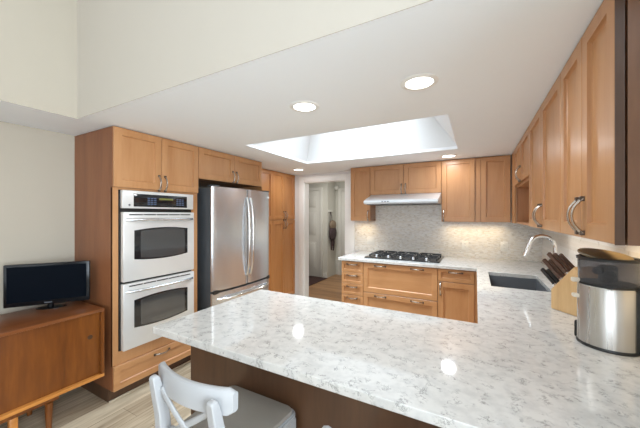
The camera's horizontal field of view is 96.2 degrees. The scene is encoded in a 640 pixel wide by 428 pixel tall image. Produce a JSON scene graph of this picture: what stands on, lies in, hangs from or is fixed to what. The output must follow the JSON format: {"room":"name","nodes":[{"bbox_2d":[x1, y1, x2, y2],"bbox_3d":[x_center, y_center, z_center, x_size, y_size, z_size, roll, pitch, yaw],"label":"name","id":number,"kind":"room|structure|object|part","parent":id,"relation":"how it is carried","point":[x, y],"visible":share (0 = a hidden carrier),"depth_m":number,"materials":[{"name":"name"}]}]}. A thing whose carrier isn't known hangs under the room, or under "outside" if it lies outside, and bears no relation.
{"room":"kitchen","nodes":[
{"label":"kitchen","id":0,"kind":"room"},
{"bbox_2d":[0,0,76,118],"bbox_3d":[-2.809,-1.265,0.090,0.003,1.150,4.481,0,0,28],"label":"wall","id":1,"kind":"structure","parent":0,"point":[38,38],"depth_m":1.89,"materials":[{"name":"beige paint"}]},
{"bbox_2d":[0,121,210,314],"bbox_3d":[-2.595,0.385,1.759,0.100,2.150,7.720,0,0,28],"label":"wall","id":2,"kind":"structure","parent":0,"point":[37,166],"depth_m":2.27,"materials":[{"name":"beige paint"}]},
{"bbox_2d":[198,147,261,187],"bbox_3d":[-1.243,-0.519,3.437,0.675,0.330,0.962,0,0,28],"label":"upper cabinet","id":3,"kind":"object","parent":2,"relation":"attached to","point":[221,169],"visible":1,"depth_m":3.25,"materials":[{"name":"brown wood"}]},
{"bbox_3d":[-1.105,-0.524,3.088,0.020,0.315,0.477,0,0,28],"label":"door","id":4,"kind":"part","parent":3,"relation":"part of","materials":[{"name":"brown wood"}]},
{"bbox_3d":[-0.876,-0.524,3.511,0.020,0.315,0.477,0,0,28],"label":"door","id":5,"kind":"part","parent":3,"relation":"part of","materials":[{"name":"brown wood"}]},
{"bbox_2d":[0,274,341,427],"bbox_3d":[-0.350,1.490,1.925,7.950,0.060,10.150,0,0,28],"label":"floor","id":6,"kind":"structure","parent":0,"point":[78,407],"depth_m":2.16,"materials":[{"name":"brown wood"}]},
{"bbox_2d":[0,301,103,427],"bbox_3d":[-2.291,1.081,1.461,0.480,0.757,1.885,0,0,28],"label":"media console","id":7,"kind":"object","parent":6,"relation":"on","point":[46,354],"visible":0.94,"depth_m":1.93,"materials":[{"name":"brown wood"}]},
{"bbox_3d":[-2.291,1.244,1.461,0.360,0.049,1.385,0,0,28],"label":"under frame","id":8,"kind":"part","parent":7,"relation":"part of","materials":[{"name":"brown wood"}]},
{"bbox_2d":[3,260,89,309],"bbox_3d":[-2.046,0.530,2.186,0.488,0.345,0.112,0,0,-26],"label":"television","id":9,"kind":"object","parent":7,"relation":"on","point":[50,283],"visible":1,"depth_m":2.13,"materials":[{"name":"black plastic"}]},
{"bbox_3d":[-1.835,1.364,1.944,0.043,0.192,0.044,0,0,28],"label":"leg","id":10,"kind":"part","parent":7,"relation":"part of","materials":[{"name":"brown wood"}]},
{"bbox_3d":[-1.847,0.961,2.281,0.478,0.470,0.020,0,0,28],"label":"panel","id":11,"kind":"part","parent":7,"relation":"part of","materials":[{"name":"brown wood"}]},
{"bbox_2d":[75,126,197,402],"bbox_3d":[-1.656,0.388,2.675,0.675,2.144,0.765,0,0,28],"label":"tall cabinet","id":12,"kind":"object","parent":6,"relation":"on","point":[109,160],"visible":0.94,"depth_m":2.35,"materials":[{"name":"brown wood"}]},
{"bbox_3d":[-1.860,0.338,2.362,0.614,2.044,0.020,0,0,28],"label":"panel","id":13,"kind":"part","parent":12,"relation":"part of","materials":[{"name":"brown wood"}]},
{"bbox_3d":[-1.494,-0.450,2.370,0.020,0.464,0.378,0,0,28],"label":"door","id":14,"kind":"part","parent":12,"relation":"part of","materials":[{"name":"brown wood"}]},
{"bbox_3d":[-1.403,1.264,2.538,0.020,0.188,0.761,0,0,28],"label":"drawer","id":15,"kind":"part","parent":12,"relation":"part of","materials":[{"name":"brown wood"}]},
{"bbox_3d":[-1.421,0.475,2.547,0.020,1.380,0.765,0,0,28],"label":"frame","id":16,"kind":"part","parent":12,"relation":"part of","materials":[{"name":"brown wood"}]},
{"bbox_2d":[118,190,193,351],"bbox_3d":[-1.582,0.434,2.616,0.592,1.264,0.647,0,0,28],"label":"double wall oven","id":17,"kind":"object","parent":12,"relation":"in","point":[156,229],"visible":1,"depth_m":2.42,"materials":[{"name":"white metal"}]},
{"bbox_3d":[-1.396,-0.124,2.519,0.034,0.143,0.636,0,0,28],"label":"control panel","id":18,"kind":"part","parent":17,"relation":"part of","materials":[{"name":"metal"}]},
{"bbox_3d":[-1.378,-0.120,2.515,0.004,0.104,0.482,0,0,28],"label":"display glass","id":19,"kind":"part","parent":17,"relation":"part of","materials":[{"name":"black glass"}]},
{"bbox_3d":[-1.391,-0.275,2.499,0.041,0.146,0.020,0,0,28],"label":"handle","id":20,"kind":"part","parent":12,"relation":"part of","materials":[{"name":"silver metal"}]},
{"bbox_3d":[-1.377,1.205,2.524,0.041,0.020,0.146,0,0,28],"label":"handle","id":21,"kind":"part","parent":12,"relation":"part of","materials":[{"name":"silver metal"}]},
{"bbox_3d":[-1.364,-0.275,2.548,0.041,0.146,0.020,0,0,28],"label":"handle","id":22,"kind":"part","parent":12,"relation":"part of","materials":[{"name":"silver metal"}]},
{"bbox_3d":[-1.312,-0.450,2.706,0.020,0.464,0.378,0,0,28],"label":"door","id":23,"kind":"part","parent":12,"relation":"part of","materials":[{"name":"brown wood"}]},
{"bbox_2d":[109,360,190,402],"bbox_3d":[-1.456,1.454,2.564,0.012,0.012,0.760,0,0,28],"label":"trim","id":24,"kind":"structure","parent":6,"relation":"on","point":[120,396],"depth_m":2.41,"materials":[{"name":"brown wood"}]},
{"bbox_2d":[149,361,295,427],"bbox_3d":[-0.363,1.004,1.125,0.384,0.913,0.428,0,0,28],"label":"bar stool","id":25,"kind":"object","parent":6,"relation":"on","point":[234,406],"visible":1,"depth_m":1.01,"materials":[{"name":"white paint"}]},
{"bbox_3d":[-0.575,1.014,1.040,0.036,0.892,0.074,0,0,28],"label":"leg","id":26,"kind":"part","parent":25,"relation":"part of","materials":[{"name":"white paint"}]},
{"bbox_3d":[-0.443,0.590,0.977,0.380,0.085,0.064,0,0,28],"label":"rail","id":27,"kind":"part","parent":25,"relation":"part of","materials":[{"name":"white paint"}]},
{"bbox_3d":[-0.318,1.014,0.900,0.036,0.892,0.074,0,0,28],"label":"leg","id":28,"kind":"part","parent":25,"relation":"part of","materials":[{"name":"white paint"}]},
{"bbox_3d":[-0.347,0.842,1.155,0.384,0.026,0.360,0,0,28],"label":"seat","id":29,"kind":"part","parent":25,"relation":"part of","materials":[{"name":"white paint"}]},
{"bbox_3d":[-0.124,1.158,1.208,0.036,0.604,0.042,0,0,28],"label":"leg","id":30,"kind":"part","parent":25,"relation":"part of","materials":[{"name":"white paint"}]},
{"bbox_2d":[197,185,269,311],"bbox_3d":[-1.140,0.548,3.428,0.859,1.823,0.924,0,0,28],"label":"refrigerator","id":31,"kind":"object","parent":6,"relation":"on","point":[232,223],"depth_m":3.04,"materials":[{"name":"silver metal"}]},
{"bbox_3d":[-0.852,1.091,3.257,0.070,0.598,0.900,0,0,28],"label":"freezer drawer","id":32,"kind":"part","parent":31,"relation":"part of","materials":[{"name":"silver metal"}]},
{"bbox_3d":[-0.816,0.860,3.238,0.094,0.025,0.811,0,0,28],"label":"drawer handle","id":33,"kind":"part","parent":31,"relation":"part of","materials":[{"name":"silver metal"}]},
{"bbox_3d":[-1.026,0.548,3.880,0.627,1.823,0.020,0,0,28],"label":"fridge side panel","id":34,"kind":"part","parent":31,"relation":"part of","materials":[{"name":"silver metal"}]},
{"bbox_2d":[250,169,294,293],"bbox_3d":[-0.848,0.388,4.498,0.358,2.144,1.229,0,0,28],"label":"pantry cabinet","id":35,"kind":"object","parent":6,"relation":"on","point":[280,186],"visible":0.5,"depth_m":4.65,"materials":[{"name":"brown wood"}]},
{"bbox_3d":[-0.808,-0.304,4.302,0.020,0.756,0.303,0,0,28],"label":"door","id":36,"kind":"part","parent":35,"relation":"part of","materials":[{"name":"orange wood"}]},
{"bbox_3d":[-0.808,0.721,4.302,0.020,1.274,0.303,0,0,28],"label":"door","id":37,"kind":"part","parent":35,"relation":"part of","materials":[{"name":"orange wood"}]},
{"bbox_3d":[-0.661,-0.304,4.572,0.020,0.756,0.303,0,0,28],"label":"door","id":38,"kind":"part","parent":35,"relation":"part of","materials":[{"name":"orange wood"}]},
{"bbox_3d":[-0.661,0.721,4.572,0.020,1.274,0.303,0,0,28],"label":"door","id":39,"kind":"part","parent":35,"relation":"part of","materials":[{"name":"orange wood"}]},
{"bbox_3d":[-0.515,-0.304,4.842,0.020,0.756,0.303,0,0,28],"label":"door","id":40,"kind":"part","parent":35,"relation":"part of","materials":[{"name":"orange wood"}]},
{"bbox_3d":[-0.515,0.721,4.842,0.020,1.274,0.303,0,0,28],"label":"door","id":41,"kind":"part","parent":35,"relation":"part of","materials":[{"name":"orange wood"}]},
{"bbox_2d":[191,346,440,427],"bbox_3d":[0.338,1.020,1.341,2.055,0.881,0.590,0,0,28],"label":"base cabinet","id":42,"kind":"object","parent":6,"relation":"on","point":[313,406],"visible":0.09,"depth_m":1.24,"materials":[{"name":"brown wood"}]},
{"bbox_2d":[153,251,639,427],"bbox_3d":[0.804,0.562,2.407,2.234,0.032,3.314,0,0,28],"label":"countertop","id":43,"kind":"structure","parent":42,"relation":"on","point":[523,364],"depth_m":1.12,"materials":[{"name":"white stone"}]},
{"bbox_2d":[364,250,443,262],"bbox_3d":[1.091,0.522,3.702,0.890,0.046,0.570,0,0,28],"label":"gas cooktop","id":44,"kind":"object","parent":43,"relation":"in","point":[380,254],"visible":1,"depth_m":3.59,"materials":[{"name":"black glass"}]},
{"bbox_2d":[489,275,547,291],"bbox_3d":[1.634,0.680,2.399,0.417,0.204,0.675,0,0,28],"label":"sink","id":45,"kind":"object","parent":43,"relation":"in","point":[498,281],"visible":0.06,"depth_m":2.66,"materials":[{"name":"grey metal"}]},
{"bbox_2d":[522,234,556,283],"bbox_3d":[1.778,0.350,2.316,0.248,0.391,0.089,0,0,28],"label":"kitchen faucet","id":46,"kind":"object","parent":43,"relation":"on","point":[554,244],"visible":0.52,"depth_m":2.31,"materials":[{"name":"silver metal"}]},
{"bbox_2d":[551,267,577,316],"bbox_3d":[1.424,0.413,1.594,0.115,0.265,0.200,0,0,-9],"label":"knife block","id":47,"kind":"object","parent":43,"relation":"on","point":[562,300],"visible":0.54,"depth_m":1.59,"materials":[{"name":"beige wood"}]},
{"bbox_2d":[541,268,556,285],"bbox_3d":[1.369,0.371,1.717,0.017,0.095,0.105,0,0,-8],"label":"kitchen knife","id":48,"kind":"object","parent":47,"relation":"in","point":[543,270],"visible":0.81,"depth_m":1.71,"materials":[{"name":"black metal"}]},
{"bbox_2d":[542,259,562,279],"bbox_3d":[1.373,0.322,1.694,0.017,0.114,0.128,0,0,-8],"label":"kitchen knife","id":49,"kind":"object","parent":47,"relation":"in","point":[554,271],"visible":0.8,"depth_m":1.69,"materials":[{"name":"brown wood"}]},
{"bbox_2d":[546,269,559,282],"bbox_3d":[1.404,0.373,1.720,0.017,0.091,0.101,0,0,-9],"label":"kitchen knife","id":50,"kind":"object","parent":47,"relation":"in","point":[555,278],"visible":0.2,"depth_m":1.72,"materials":[{"name":"black metal"}]},
{"bbox_2d":[548,259,564,276],"bbox_3d":[1.408,0.324,1.697,0.017,0.110,0.123,0,0,-8],"label":"kitchen knife","id":51,"kind":"object","parent":47,"relation":"in","point":[551,262],"visible":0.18,"depth_m":1.70,"materials":[{"name":"brown wood"}]},
{"bbox_2d":[547,252,568,274],"bbox_3d":[1.377,0.281,1.663,0.017,0.118,0.132,0,0,-8],"label":"kitchen knife","id":52,"kind":"object","parent":47,"relation":"in","point":[550,255],"visible":0.88,"depth_m":1.66,"materials":[{"name":"brown wood"}]},
{"bbox_2d":[553,253,571,270],"bbox_3d":[1.413,0.283,1.665,0.017,0.114,0.127,0,0,-8],"label":"kitchen knife","id":53,"kind":"object","parent":47,"relation":"in","point":[556,255],"visible":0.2,"depth_m":1.66,"materials":[{"name":"brown wood"}]},
{"bbox_2d":[559,253,574,268],"bbox_3d":[1.447,0.285,1.668,0.017,0.110,0.122,0,0,-9],"label":"kitchen knife","id":54,"kind":"object","parent":47,"relation":"in","point":[561,255],"visible":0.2,"depth_m":1.68,"materials":[{"name":"brown wood"}]},
{"bbox_2d":[571,248,639,356],"bbox_3d":[1.230,0.347,1.194,0.289,0.397,0.196,0,0,21],"label":"countertop appliance","id":55,"kind":"object","parent":43,"relation":"on","point":[608,282],"visible":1,"depth_m":1.14,"materials":[{"name":"silver plastic"}]},
{"bbox_3d":[1.160,0.508,1.290,0.029,0.075,0.026,0,0,-34],"label":"spout","id":56,"kind":"part","parent":55,"relation":"part of","materials":[{"name":"black plastic"}]},
{"bbox_3d":[1.199,0.169,1.211,0.173,0.040,0.171,0,0,-34],"label":"lid","id":57,"kind":"part","parent":55,"relation":"part of","materials":[{"name":"brown wood"}]},
{"bbox_2d":[309,276,326,285],"bbox_3d":[-0.539,1.454,6.349,1.000,0.012,1.150,0,0,28],"label":"rug","id":58,"kind":"object","parent":6,"relation":"on","point":[312,279],"visible":0.24,"depth_m":6.45,"materials":[{"name":"brown fabric"}]},
{"bbox_2d":[342,260,363,304],"bbox_3d":[0.584,1.020,3.950,0.292,0.880,0.835,0,0,28],"label":"base cabinet","id":59,"kind":"object","parent":6,"relation":"on","point":[352,271],"visible":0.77,"depth_m":3.62,"materials":[{"name":"brown wood"}]},
{"bbox_3d":[0.409,0.655,3.627,0.288,0.134,0.020,0,0,28],"label":"drawer","id":60,"kind":"part","parent":59,"relation":"part of","materials":[{"name":"brown wood"}]},
{"bbox_3d":[0.409,0.795,3.627,0.288,0.138,0.020,0,0,28],"label":"drawer","id":61,"kind":"part","parent":59,"relation":"part of","materials":[{"name":"brown wood"}]},
{"bbox_3d":[0.409,0.937,3.627,0.288,0.138,0.020,0,0,28],"label":"drawer","id":62,"kind":"part","parent":59,"relation":"part of","materials":[{"name":"brown wood"}]},
{"bbox_3d":[0.409,1.088,3.627,0.288,0.156,0.020,0,0,28],"label":"drawer","id":63,"kind":"part","parent":59,"relation":"part of","materials":[{"name":"brown wood"}]},
{"bbox_2d":[363,262,437,316],"bbox_3d":[1.089,1.020,3.676,0.856,0.880,0.835,0,0,28],"label":"base cabinet","id":64,"kind":"object","parent":6,"relation":"on","point":[410,289],"visible":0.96,"depth_m":3.33,"materials":[{"name":"brown wood"}]},
{"bbox_3d":[0.914,1.154,3.353,0.852,0.408,0.020,0,0,28],"label":"drawer","id":65,"kind":"part","parent":64,"relation":"part of","materials":[{"name":"brown wood"}]},
{"bbox_2d":[438,268,477,323],"bbox_3d":[1.647,1.020,3.373,0.410,0.880,0.835,0,0,28],"label":"base cabinet","id":66,"kind":"object","parent":6,"relation":"on","point":[457,289],"visible":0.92,"depth_m":3.06,"materials":[{"name":"brown wood"}]},
{"bbox_3d":[1.448,0.653,3.063,0.352,0.130,0.020,0,0,28],"label":"drawer","id":67,"kind":"part","parent":66,"relation":"part of","materials":[{"name":"brown wood"}]},
{"bbox_3d":[1.448,1.042,3.063,0.352,0.633,0.020,0,0,28],"label":"door","id":68,"kind":"part","parent":66,"relation":"part of","materials":[{"name":"brown wood"}]},
{"bbox_2d":[77,0,431,118],"bbox_3d":[-0.334,-1.265,1.298,3.204,1.150,0.003,0,0,28],"label":"wall","id":69,"kind":"structure","parent":0,"point":[128,50],"depth_m":1.51,"materials":[{"name":"beige paint"}]},
{"bbox_2d":[0,0,602,174],"bbox_3d":[-0.886,-0.720,0.862,3.960,0.060,7.670,0,0,28],"label":"ceiling","id":70,"kind":"structure","parent":0,"point":[495,63],"depth_m":1.57,"materials":[{"name":"white paint"}]},
{"bbox_2d":[290,101,318,111],"bbox_3d":[-0.098,-0.686,1.827,0.188,0.007,0.188,0,0,28],"label":"recessed light","id":71,"kind":"object","parent":70,"relation":"in","point":[300,106],"visible":1,"depth_m":1.82,"materials":[{"name":"white"}]},
{"bbox_2d":[400,73,438,90],"bbox_3d":[0.515,-0.686,1.494,0.188,0.007,0.188,0,0,28],"label":"recessed light","id":72,"kind":"object","parent":70,"relation":"in","point":[423,81],"visible":1,"depth_m":1.48,"materials":[{"name":"white"}]},
{"bbox_2d":[440,154,456,157],"bbox_3d":[1.500,-0.686,3.350,0.188,0.007,0.188,0,0,28],"label":"recessed light","id":73,"kind":"object","parent":70,"relation":"in","point":[446,155],"visible":1,"depth_m":3.33,"materials":[{"name":"white"}]},
{"bbox_2d":[309,182,335,277],"bbox_3d":[-0.651,0.250,7.434,2.170,2.420,0.550,0,0,28],"label":"wall","id":74,"kind":"structure","parent":0,"point":[329,193],"depth_m":6.73,"materials":[{"name":"grey paint"}]},
{"bbox_2d":[309,187,322,276],"bbox_3d":[-0.332,0.407,6.921,0.890,2.105,0.042,0,0,28],"label":"door","id":75,"kind":"structure","parent":74,"relation":"in","point":[315,194],"depth_m":6.78,"materials":[{"name":"grey paint"}]},
{"bbox_2d":[328,210,336,250],"bbox_3d":[0.299,0.365,6.765,0.133,0.951,0.322,0,0,28],"label":"hanging bag","id":76,"kind":"object","parent":74,"relation":"hanging from","point":[332,231],"visible":1,"depth_m":6.71,"materials":[{"name":"fabric"}]},
{"bbox_2d":[336,181,344,274],"bbox_3d":[1.302,0.250,6.631,2.030,2.420,0.100,0,0,28],"label":"wall","id":77,"kind":"structure","parent":0,"point":[340,184],"depth_m":7.05,"materials":[{"name":"grey paint"}]},
{"bbox_2d":[338,188,344,274],"bbox_3d":[0.854,0.407,6.791,0.920,2.105,0.042,0,0,28],"label":"door","id":78,"kind":"structure","parent":77,"relation":"in","point":[341,191],"depth_m":6.96,"materials":[{"name":"grey paint"}]},
{"bbox_2d":[253,114,456,160],"bbox_3d":[0.350,-1.020,2.918,1.935,0.600,1.265,0,0,28],"label":"skylight","id":79,"kind":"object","parent":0,"point":[436,131],"depth_m":3.37,"materials":[{"name":"white paint"}]},
{"bbox_2d":[294,158,532,294],"bbox_3d":[0.077,0.235,4.770,5.990,2.450,0.120,0,0,28],"label":"wall","id":80,"kind":"structure","parent":0,"point":[296,219],"depth_m":4.95,"materials":[{"name":"white paint"}]},
{"bbox_2d":[299,174,354,296],"bbox_3d":[0.119,0.407,4.742,1.020,2.105,0.148,0,0,28],"label":"trim","id":81,"kind":"structure","parent":80,"relation":"attached to","point":[304,182],"depth_m":4.88,"materials":[{"name":"white wood"}]},
{"bbox_2d":[351,167,375,220],"bbox_3d":[0.627,-0.300,4.219,0.295,0.768,0.296,0,0,28],"label":"upper cabinet","id":82,"kind":"object","parent":80,"relation":"attached to","point":[360,177],"visible":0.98,"depth_m":4.14,"materials":[{"name":"brown wood"}]},
{"bbox_2d":[370,161,441,194],"bbox_3d":[1.166,-0.479,3.927,0.930,0.409,0.296,0,0,28],"label":"upper cabinet","id":83,"kind":"object","parent":80,"relation":"attached to","point":[422,177],"visible":0.96,"depth_m":3.81,"materials":[{"name":"brown wood"}]},
{"bbox_3d":[0.915,-0.483,3.951,0.461,0.398,0.020,0,0,28],"label":"door","id":84,"kind":"part","parent":83,"relation":"part of","materials":[{"name":"brown wood"}]},
{"bbox_2d":[363,193,441,205],"bbox_3d":[1.105,-0.204,3.793,0.908,0.149,0.588,0,0,28],"label":"range hood","id":85,"kind":"object","parent":83,"relation":"attached to","point":[421,198],"visible":0.98,"depth_m":3.62,"materials":[{"name":"silver metal"}]},
{"bbox_3d":[1.324,-0.483,3.730,0.461,0.398,0.020,0,0,28],"label":"door","id":86,"kind":"part","parent":83,"relation":"part of","materials":[{"name":"brown wood"}]},
{"bbox_2d":[355,179,541,261],"bbox_3d":[1.560,0.053,3.891,2.321,0.986,0.012,0,0,28],"label":"tiled wall","id":87,"kind":"structure","parent":80,"relation":"attached to","point":[405,228],"depth_m":3.86,"materials":[{"name":"tile"}]},
{"bbox_2d":[367,237,374,244],"bbox_3d":[0.761,0.385,4.311,0.115,0.114,0.009,0,0,28],"label":"wall switch","id":88,"kind":"object","parent":87,"relation":"attached to","point":[370,240],"visible":1,"depth_m":4.30,"materials":[{"name":"white plastic"}]},
{"bbox_2d":[462,241,467,249],"bbox_3d":[1.874,0.390,3.709,0.075,0.114,0.008,0,0,28],"label":"wall outlet","id":89,"kind":"object","parent":87,"relation":"attached to","point":[464,243],"visible":1,"depth_m":3.71,"materials":[{"name":"white plastic"}]},
{"bbox_2d":[501,242,507,250],"bbox_3d":[2.248,0.385,3.506,0.075,0.114,0.008,0,0,28],"label":"wall outlet","id":90,"kind":"object","parent":87,"relation":"attached to","point":[504,245],"visible":1,"depth_m":3.50,"materials":[{"name":"white plastic"}]},
{"bbox_2d":[442,158,474,221],"bbox_3d":[1.740,-0.300,3.616,0.372,0.768,0.296,0,0,28],"label":"upper cabinet","id":91,"kind":"object","parent":80,"relation":"attached to","point":[458,175],"visible":1,"depth_m":3.53,"materials":[{"name":"brown wood"}]},
{"bbox_2d":[475,155,510,221],"bbox_3d":[2.072,-0.300,3.459,0.360,0.768,0.256,0,0,28],"label":"upper cabinet","id":92,"kind":"object","parent":80,"relation":"attached to","point":[492,174],"visible":1,"depth_m":3.35,"materials":[{"name":"brown wood"}]},
{"bbox_3d":[1.787,-0.190,1.744,0.100,3.300,3.570,0,0,28],"label":"wall","id":93,"kind":"structure","parent":0,"visible":0},
{"bbox_2d":[542,229,639,266],"bbox_3d":[1.809,0.253,1.903,0.012,0.586,3.270,0,0,28],"label":"tiled wall","id":94,"kind":"structure","parent":93,"relation":"attached to","point":[568,245],"depth_m":2.27,"materials":[{"name":"tile"}]},
{"bbox_2d":[512,126,528,225],"bbox_3d":[2.006,-0.299,2.659,0.360,0.774,1.203,0,0,28],"label":"upper cabinet","id":95,"kind":"object","parent":94,"relation":"attached to","point":[520,156],"visible":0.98,"depth_m":2.97,"materials":[{"name":"brown wood"}]},
{"bbox_3d":[1.942,-0.495,2.812,0.020,0.377,0.461,0,0,28],"label":"door","id":96,"kind":"part","parent":95,"relation":"part of","materials":[{"name":"brown wood"}]},
{"bbox_3d":[1.718,-0.495,2.400,0.020,0.377,0.469,0,0,28],"label":"door","id":97,"kind":"part","parent":95,"relation":"part of","materials":[{"name":"brown wood"}]},
{"bbox_2d":[529,74,559,232],"bbox_3d":[1.498,-0.299,1.722,0.360,0.774,0.925,0,0,28],"label":"upper cabinet","id":98,"kind":"object","parent":94,"relation":"attached to","point":[544,129],"visible":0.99,"depth_m":1.69,"materials":[{"name":"brown wood"}]},
{"bbox_3d":[1.495,-0.299,1.988,0.020,0.770,0.456,0,0,28],"label":"door","id":99,"kind":"part","parent":98,"relation":"part of","materials":[{"name":"brown wood"}]},
{"bbox_3d":[1.374,0.003,1.826,0.041,0.146,0.020,0,0,28],"label":"handle","id":100,"kind":"part","parent":98,"relation":"part of","materials":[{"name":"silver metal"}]},
{"bbox_3d":[1.345,0.003,1.773,0.041,0.146,0.020,0,0,28],"label":"handle","id":101,"kind":"part","parent":98,"relation":"part of","materials":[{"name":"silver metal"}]},
{"bbox_3d":[1.274,-0.299,1.581,0.020,0.770,0.461,0,0,28],"label":"door","id":102,"kind":"part","parent":98,"relation":"part of","materials":[{"name":"brown wood"}]},
{"bbox_2d":[560,0,639,245],"bbox_3d":[1.130,-0.299,1.042,0.360,0.774,0.617,0,0,28],"label":"upper cabinet","id":103,"kind":"object","parent":94,"relation":"attached to","point":[600,79],"visible":1,"depth_m":0.94,"materials":[{"name":"brown wood"}]},
{"bbox_3d":[1.087,-0.299,1.235,0.020,0.770,0.314,0,0,28],"label":"door","id":104,"kind":"part","parent":103,"relation":"part of","materials":[{"name":"brown wood"}]},
{"bbox_3d":[0.998,0.003,1.133,0.041,0.146,0.020,0,0,28],"label":"handle","id":105,"kind":"part","parent":103,"relation":"part of","materials":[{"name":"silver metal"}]},
{"bbox_3d":[0.973,0.003,1.086,0.041,0.146,0.020,0,0,28],"label":"handle","id":106,"kind":"part","parent":103,"relation":"part of","materials":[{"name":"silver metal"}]},
{"bbox_3d":[0.941,-0.299,0.966,0.020,0.770,0.291,0,0,28],"label":"door","id":107,"kind":"part","parent":103,"relation":"part of","materials":[{"name":"brown wood"}]}
]}

